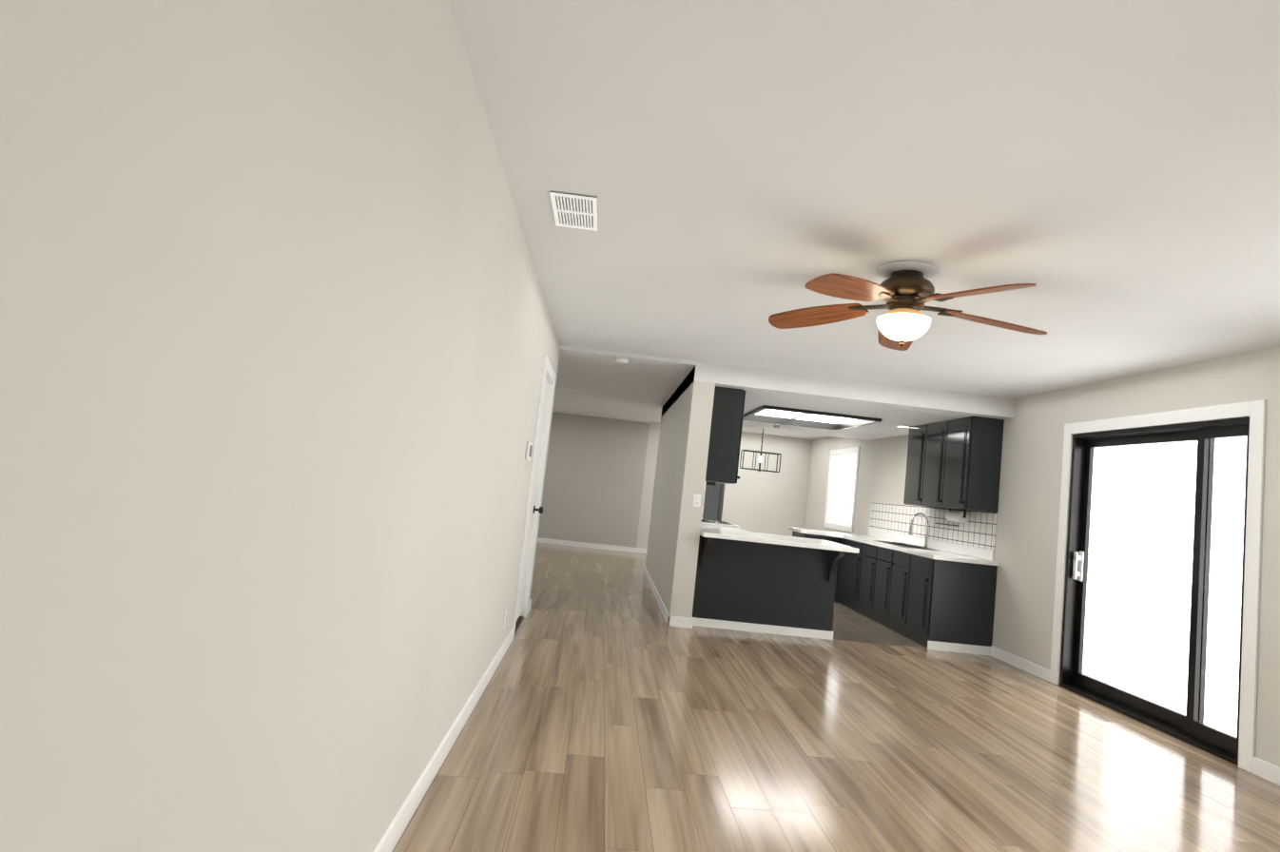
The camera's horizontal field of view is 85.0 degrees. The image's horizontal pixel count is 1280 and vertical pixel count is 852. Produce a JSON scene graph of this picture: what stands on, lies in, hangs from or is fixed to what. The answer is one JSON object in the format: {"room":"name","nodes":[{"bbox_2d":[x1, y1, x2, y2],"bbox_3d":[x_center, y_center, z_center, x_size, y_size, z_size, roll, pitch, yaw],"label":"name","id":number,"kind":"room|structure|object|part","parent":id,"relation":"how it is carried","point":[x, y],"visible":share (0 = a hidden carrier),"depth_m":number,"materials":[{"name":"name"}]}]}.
{"room":"living room","nodes":[
{"label":"living room","id":0,"kind":"room"},
{"bbox_2d":[0,0,560,851],"bbox_3d":[-0.724,0.130,2.318,0.120,2.440,8.400,6,-5,-2],"label":"wall","id":1,"kind":"structure","parent":0,"point":[278,340],"depth_m":1.06,"materials":[{"name":"beige paint"}]},
{"bbox_2d":[373,629,513,851],"bbox_3d":[-0.751,1.250,1.573,0.013,0.090,7.095,6,-5,-2],"label":"baseboard","id":2,"kind":"structure","parent":1,"relation":"attached to","point":[417,792],"depth_m":2.75,"materials":[{"name":"white wood"}]},
{"bbox_2d":[503,609,506,629],"bbox_3d":[-0.885,1.269,4.580,0.008,0.116,0.072,6,-5,-2],"label":"outlet","id":3,"kind":"object","parent":1,"relation":"attached to","point":[505,614],"visible":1,"depth_m":4.56,"materials":[{"name":"white plastic"}]},
{"bbox_2d":[525,441,532,460],"bbox_3d":[-0.765,0.172,4.824,0.022,0.124,0.170,6,-5,-2],"label":"thermostat","id":4,"kind":"object","parent":1,"relation":"attached to","point":[529,450],"visible":1,"depth_m":4.75,"materials":[{"name":"white plastic"}]},
{"bbox_2d":[526,599,531,615],"bbox_3d":[-1.011,1.620,6.251,0.043,0.090,0.305,6,-5,-2],"label":"baseboard","id":5,"kind":"structure","parent":1,"relation":"attached to","point":[530,602],"depth_m":6.28,"materials":[{"name":"white"}]},
{"bbox_2d":[516,379,549,620],"bbox_3d":[-0.861,0.586,5.684,0.122,1.975,0.793,6,-5,-2],"label":"closet door","id":6,"kind":"structure","parent":1,"relation":"in","point":[533,509],"depth_m":5.86,"materials":[{"name":"white wood"}]},
{"bbox_2d":[511,355,556,641],"bbox_3d":[-0.910,0.553,5.685,0.136,2.130,1.000,6,-5,-2],"label":"door frame","id":7,"kind":"structure","parent":1,"relation":"attached to","point":[549,375],"depth_m":6.01,"materials":[{"name":"white wood"}]},
{"bbox_2d":[537,411,812,548],"bbox_3d":[-0.663,1.042,12.957,7.605,2.440,0.120,6,-5,-2],"label":"wall","id":8,"kind":"structure","parent":0,"point":[592,489],"depth_m":12.95,"materials":[{"name":"grey paint"}]},
{"bbox_2d":[537,537,647,553],"bbox_3d":[-0.727,2.208,12.794,7.485,0.090,0.013,6,-5,-2],"label":"baseboard","id":9,"kind":"structure","parent":8,"relation":"attached to","point":[539,540],"depth_m":12.78,"materials":[{"name":"white wood"}]},
{"bbox_2d":[645,367,715,618],"bbox_3d":[0.395,0.761,8.294,0.200,2.440,3.720,6,-5,-2],"label":"wall","id":10,"kind":"structure","parent":0,"point":[671,558],"depth_m":6.56,"materials":[{"name":"beige paint"}]},
{"bbox_2d":[643,565,674,625],"bbox_3d":[0.163,1.913,8.190,0.013,0.090,3.746,6,-5,-2],"label":"baseboard","id":11,"kind":"structure","parent":10,"relation":"attached to","point":[667,616],"depth_m":7.47,"materials":[{"name":"white wood"}]},
{"bbox_2d":[692,494,701,506],"bbox_3d":[0.525,0.687,6.432,0.072,0.116,0.008,6,-5,-2],"label":"light switch","id":12,"kind":"object","parent":10,"relation":"attached to","point":[696,500],"visible":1,"depth_m":6.43,"materials":[{"name":"white plastic"}]},
{"bbox_2d":[701,480,706,519],"bbox_3d":[0.526,0.789,7.780,0.019,0.361,2.648,6,-5,-2],"label":"backsplash","id":13,"kind":"structure","parent":10,"relation":"attached to","point":[704,499],"depth_m":6.46,"materials":[{"name":"white tile"}]},
{"bbox_2d":[705,386,745,484],"bbox_3d":[0.809,0.108,6.958,0.356,0.909,0.575,6,-5,-2],"label":"upper cabinet","id":14,"kind":"object","parent":10,"relation":"attached to","point":[725,437],"depth_m":6.67,"materials":[{"name":"grey wood"}]},
{"bbox_2d":[392,543,1279,851],"bbox_3d":[-0.712,1.731,6.049,8.625,0.100,16.320,6,-5,-2],"label":"floor","id":15,"kind":"structure","parent":0,"point":[613,712],"depth_m":3.53,"materials":[{"name":"brown wood"}]},
{"bbox_2d":[660,361,1015,440],"bbox_3d":[1.949,-0.195,8.451,3.085,0.185,3.720,6,-5,-2],"label":"ceiling soffit","id":16,"kind":"structure","parent":0,"point":[892,406],"depth_m":6.65,"materials":[{"name":"white paint"}]},
{"bbox_2d":[742,405,881,430],"bbox_3d":[1.984,-0.114,8.406,1.326,0.095,1.396,6,-5,-2],"label":"kitchen light","id":17,"kind":"object","parent":16,"relation":"attached to","point":[793,416],"visible":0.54,"depth_m":8.71,"materials":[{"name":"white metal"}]},
{"bbox_2d":[448,0,1279,439],"bbox_3d":[-0.440,-0.768,6.262,8.625,0.135,16.320,6,-5,-2],"label":"ceiling","id":18,"kind":"structure","parent":0,"point":[1103,175],"depth_m":2.54,"materials":[{"name":"white paint"}]},
{"bbox_2d":[549,191,597,231],"bbox_3d":[-0.295,-0.974,3.182,0.200,0.011,0.380,6,-5,-2],"label":"ceiling vent","id":19,"kind":"object","parent":18,"relation":"in","point":[575,211],"visible":0.94,"depth_m":3.16,"materials":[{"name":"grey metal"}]},
{"bbox_2d":[615,357,628,364],"bbox_3d":[-0.173,-0.617,6.625,0.130,0.041,0.130,6,-5,-2],"label":"smoke detector","id":20,"kind":"object","parent":18,"relation":"attached to","point":[623,360],"visible":1,"depth_m":6.58,"materials":[{"name":"white plastic"}]},
{"bbox_2d":[739,428,781,472],"bbox_3d":[2.032,0.386,11.684,0.634,0.768,0.214,6,-5,-2],"label":"pendant light","id":21,"kind":"object","parent":18,"relation":"hanging from","point":[760,459],"visible":0.83,"depth_m":11.65,"materials":[{"name":"black"}]},
{"bbox_2d":[768,260,1047,350],"bbox_3d":[1.370,-0.578,3.472,1.313,0.386,1.367,6,-5,-2],"label":"fan","id":22,"kind":"object","parent":18,"relation":"hanging from","point":[905,290],"visible":1,"depth_m":3.40,"materials":[{"name":"brown wood"}]},
{"label":"blade","id":23,"kind":"part","parent":22,"relation":"part of","materials":[{"name":"brown wood"}]},
{"bbox_3d":[0.960,-0.628,3.191,0.520,0.008,0.192,2,-13,-38],"label":"blade","id":24,"kind":"part","parent":22,"relation":"part of","materials":[{"name":"brown wood"}]},
{"bbox_3d":[1.433,-0.515,3.904,0.192,0.008,0.520,17,-7,18],"label":"blade","id":25,"kind":"part","parent":22,"relation":"part of","materials":[{"name":"brown wood"}]},
{"bbox_3d":[1.326,-0.583,3.471,0.518,0.386,0.543,6,-5,-2],"label":"motor","id":26,"kind":"part","parent":22,"relation":"part of","materials":[{"name":"brown metal"}]},
{"bbox_3d":[1.470,-0.585,3.045,0.192,0.008,0.520,-5,5,-19],"label":"blade","id":27,"kind":"part","parent":22,"relation":"part of","materials":[{"name":"brown wood"}]},
{"bbox_3d":[1.763,-0.515,3.485,0.520,0.008,0.192,12,7,-1],"label":"blade","id":28,"kind":"part","parent":22,"relation":"part of","materials":[{"name":"brown wood"}]},
{"bbox_2d":[832,601,927,649],"bbox_3d":[1.792,2.144,8.317,2.885,0.004,3.600,6,-5,-2],"label":"floor","id":29,"kind":"structure","parent":0,"point":[848,624],"depth_m":7.14,"materials":[{"name":"brown wood"}]},
{"bbox_2d":[702,483,725,521],"bbox_3d":[0.754,1.260,9.543,0.692,1.740,0.890,6,-5,-2],"label":"refrigerator","id":30,"kind":"object","parent":29,"relation":"on","point":[713,503],"visible":0.06,"depth_m":9.13,"materials":[{"name":"silver metal"}]},
{"bbox_2d":[700,519,739,528],"bbox_3d":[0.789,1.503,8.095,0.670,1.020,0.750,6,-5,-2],"label":"countertop","id":31,"kind":"structure","parent":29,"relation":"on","point":[716,523],"depth_m":7.77,"materials":[{"name":"white stone"}]},
{"bbox_2d":[692,535,844,639],"bbox_3d":[1.161,1.518,6.705,1.350,0.838,0.903,6,-5,-2],"label":"base cabinet","id":32,"kind":"object","parent":29,"relation":"on","point":[763,588],"visible":0.81,"depth_m":6.52,"materials":[{"name":"grey wood"}]},
{"bbox_2d":[792,530,837,543],"bbox_3d":[2.356,1.883,9.468,0.488,0.838,0.648,6,-5,-2],"label":"base cabinet","id":33,"kind":"object","parent":29,"relation":"on","point":[794,533],"depth_m":9.21,"materials":[{"name":"grey wood"}]},
{"bbox_2d":[788,526,842,538],"bbox_3d":[2.359,1.437,9.453,0.510,0.040,0.790,6,-5,-2],"label":"countertop","id":34,"kind":"structure","parent":33,"relation":"on","point":[799,530],"depth_m":9.21,"materials":[{"name":"white stone"}]},
{"bbox_2d":[833,537,845,603],"bbox_3d":[2.907,1.905,9.020,0.661,0.838,0.394,6,-5,-2],"label":"base cabinet","id":35,"kind":"object","parent":29,"relation":"on","point":[841,567],"depth_m":9.12,"materials":[{"name":"grey wood"}]},
{"bbox_2d":[841,538,887,609],"bbox_3d":[2.930,1.870,8.577,0.661,0.838,0.496,6,-5,-2],"label":"base cabinet","id":36,"kind":"object","parent":29,"relation":"on","point":[867,552],"depth_m":8.58,"materials":[{"name":"grey wood"}]},
{"bbox_2d":[853,561,887,618],"bbox_3d":[2.940,1.945,8.159,0.661,0.620,0.454,6,-5,-2],"label":"base cabinet","id":37,"kind":"object","parent":29,"relation":"on","point":[863,568],"depth_m":8.23,"materials":[{"name":"grey wood"}]},
{"bbox_2d":[868,564,887,625],"bbox_3d":[2.963,1.909,7.709,0.661,0.620,0.450,6,-5,-2],"label":"base cabinet","id":38,"kind":"object","parent":29,"relation":"on","point":[879,589],"depth_m":7.80,"materials":[{"name":"grey wood"}]},
{"bbox_2d":[883,549,906,633],"bbox_3d":[2.997,1.768,7.293,0.661,0.838,0.424,6,-5,-2],"label":"base cabinet","id":39,"kind":"object","parent":29,"relation":"on","point":[896,560],"depth_m":7.38,"materials":[{"name":"grey wood"}]},
{"bbox_2d":[898,553,997,656],"bbox_3d":[3.021,1.732,6.845,0.661,0.838,0.476,6,-5,-2],"label":"base cabinet","id":40,"kind":"object","parent":29,"relation":"on","point":[937,605],"depth_m":6.62,"materials":[{"name":"grey wood"}]},
{"bbox_2d":[833,528,999,565],"bbox_3d":[3.006,1.354,8.248,0.653,0.140,3.270,6,-5,-2],"label":"countertop","id":41,"kind":"structure","parent":40,"relation":"on","point":[953,552],"depth_m":7.47,"materials":[{"name":"white stone"}]},
{"bbox_2d":[873,540,938,551],"bbox_3d":[3.002,1.446,7.944,0.404,0.187,0.824,6,-5,-2],"label":"sink basin","id":42,"kind":"object","parent":41,"relation":"in","point":[904,545],"visible":0.29,"depth_m":7.94,"materials":[{"name":"silver metal"}]},
{"bbox_2d":[908,512,929,547],"bbox_3d":[3.192,1.187,7.988,0.248,0.386,0.087,6,-5,-2],"label":"faucet","id":43,"kind":"object","parent":41,"relation":"on","point":[926,544],"visible":0.98,"depth_m":7.97,"materials":[{"name":"silver metal"}]},
{"bbox_3d":[0.743,1.590,8.095,0.656,0.838,1.916,6,-5,-2],"label":"base cabinet","id":44,"kind":"object","parent":29,"relation":"on","visible":0},
{"bbox_2d":[699,523,778,543],"bbox_3d":[0.858,1.013,6.991,0.660,0.140,1.518,6,-5,-2],"label":"countertop","id":45,"kind":"structure","parent":44,"relation":"on","point":[724,533],"depth_m":6.43,"materials":[{"name":"white stone"}]},
{"bbox_2d":[775,535,859,553],"bbox_3d":[1.571,1.121,6.747,0.758,0.040,0.974,6,-5,-2],"label":"countertop","id":46,"kind":"structure","parent":44,"relation":"on","point":[785,540],"depth_m":6.28,"materials":[{"name":"white stone"}]},
{"bbox_2d":[804,346,1279,767],"bbox_3d":[3.530,0.941,6.394,0.130,2.440,16.200,6,-5,-2],"label":"wall","id":47,"kind":"structure","parent":0,"point":[1028,519],"depth_m":5.95,"materials":[{"name":"beige paint"}]},
{"bbox_2d":[823,446,860,532],"bbox_3d":[3.298,1.021,11.248,0.143,1.310,1.360,6,-5,-2],"label":"window frame","id":48,"kind":"structure","parent":47,"relation":"attached to","point":[831,480],"depth_m":11.74,"materials":[{"name":"white wood"}]},
{"bbox_2d":[832,454,856,525],"bbox_3d":[3.349,1.026,11.250,0.040,1.122,1.172,6,-5,-2],"label":"dining room window","id":49,"kind":"structure","parent":47,"relation":"in","point":[848,484],"depth_m":11.38,"materials":[{"name":"white glass"}]},
{"bbox_2d":[903,425,945,508],"bbox_3d":[3.270,0.460,7.942,0.356,0.908,0.468,6,-5,-2],"label":"upper cabinet","id":50,"kind":"object","parent":47,"relation":"attached to","point":[915,437],"depth_m":7.95,"materials":[{"name":"grey wood"}]},
{"bbox_2d":[914,422,949,508],"bbox_3d":[3.294,0.423,7.478,0.356,0.908,0.463,6,-5,-2],"label":"upper cabinet","id":51,"kind":"object","parent":47,"relation":"attached to","point":[930,458],"depth_m":7.54,"materials":[{"name":"grey wood"}]},
{"bbox_2d":[945,508,969,523],"bbox_3d":[3.323,0.940,7.328,0.116,0.131,0.330,6,-5,-2],"label":"paper towel holder","id":52,"kind":"object","parent":51,"relation":"attached to","point":[958,516],"visible":1,"depth_m":7.23,"materials":[{"name":"white paper"}]},
{"bbox_2d":[869,503,997,550],"bbox_3d":[3.350,1.144,8.328,0.010,0.361,3.180,6,-5,-2],"label":"backsplash","id":53,"kind":"structure","parent":47,"relation":"attached to","point":[978,529],"depth_m":7.92,"materials":[{"name":"white tile"}]},
{"bbox_2d":[934,523,958,526],"bbox_3d":[3.350,1.077,7.630,0.062,0.012,0.440,6,-5,-2],"label":"towel bar","id":54,"kind":"object","parent":53,"relation":"attached to","point":[946,524],"visible":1,"depth_m":7.55,"materials":[{"name":"black metal"}]},
{"bbox_2d":[937,416,1004,512],"bbox_3d":[3.318,0.386,7.015,0.356,0.908,0.469,6,-5,-2],"label":"upper cabinet","id":55,"kind":"object","parent":47,"relation":"attached to","point":[955,464],"depth_m":6.81,"materials":[{"name":"grey wood"}]},
{"bbox_2d":[990,645,1050,681],"bbox_3d":[3.339,2.085,6.152,0.013,0.090,0.878,6,-5,-2],"label":"baseboard","id":56,"kind":"structure","parent":47,"relation":"attached to","point":[1033,669],"depth_m":6.10,"materials":[{"name":"white wood"}]},
{"bbox_2d":[1049,399,1266,773],"bbox_3d":[3.604,0.979,4.914,0.191,2.130,1.790,6,-5,-2],"label":"door frame","id":57,"kind":"structure","parent":47,"relation":"attached to","point":[1192,727],"depth_m":4.58,"materials":[{"name":"white metal"}]},
{"bbox_2d":[1252,756,1279,785],"bbox_3d":[3.605,1.683,1.081,0.013,0.090,5.730,6,-5,-2],"label":"baseboard","id":58,"kind":"structure","parent":47,"relation":"attached to","point":[1269,771],"depth_m":3.85,"materials":[{"name":"white wood"}]},
{"label":"outside","id":59,"kind":"structure","parent":0,"visible":0},
{"bbox_2d":[834,436,1246,736],"bbox_3d":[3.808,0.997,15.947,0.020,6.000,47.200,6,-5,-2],"label":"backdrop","id":60,"kind":"structure","parent":59,"point":[1167,642],"depth_m":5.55,"materials":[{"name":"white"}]},
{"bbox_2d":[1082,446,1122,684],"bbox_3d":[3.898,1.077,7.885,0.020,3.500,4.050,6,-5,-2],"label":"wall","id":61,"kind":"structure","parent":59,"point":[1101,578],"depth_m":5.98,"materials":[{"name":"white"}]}
]}

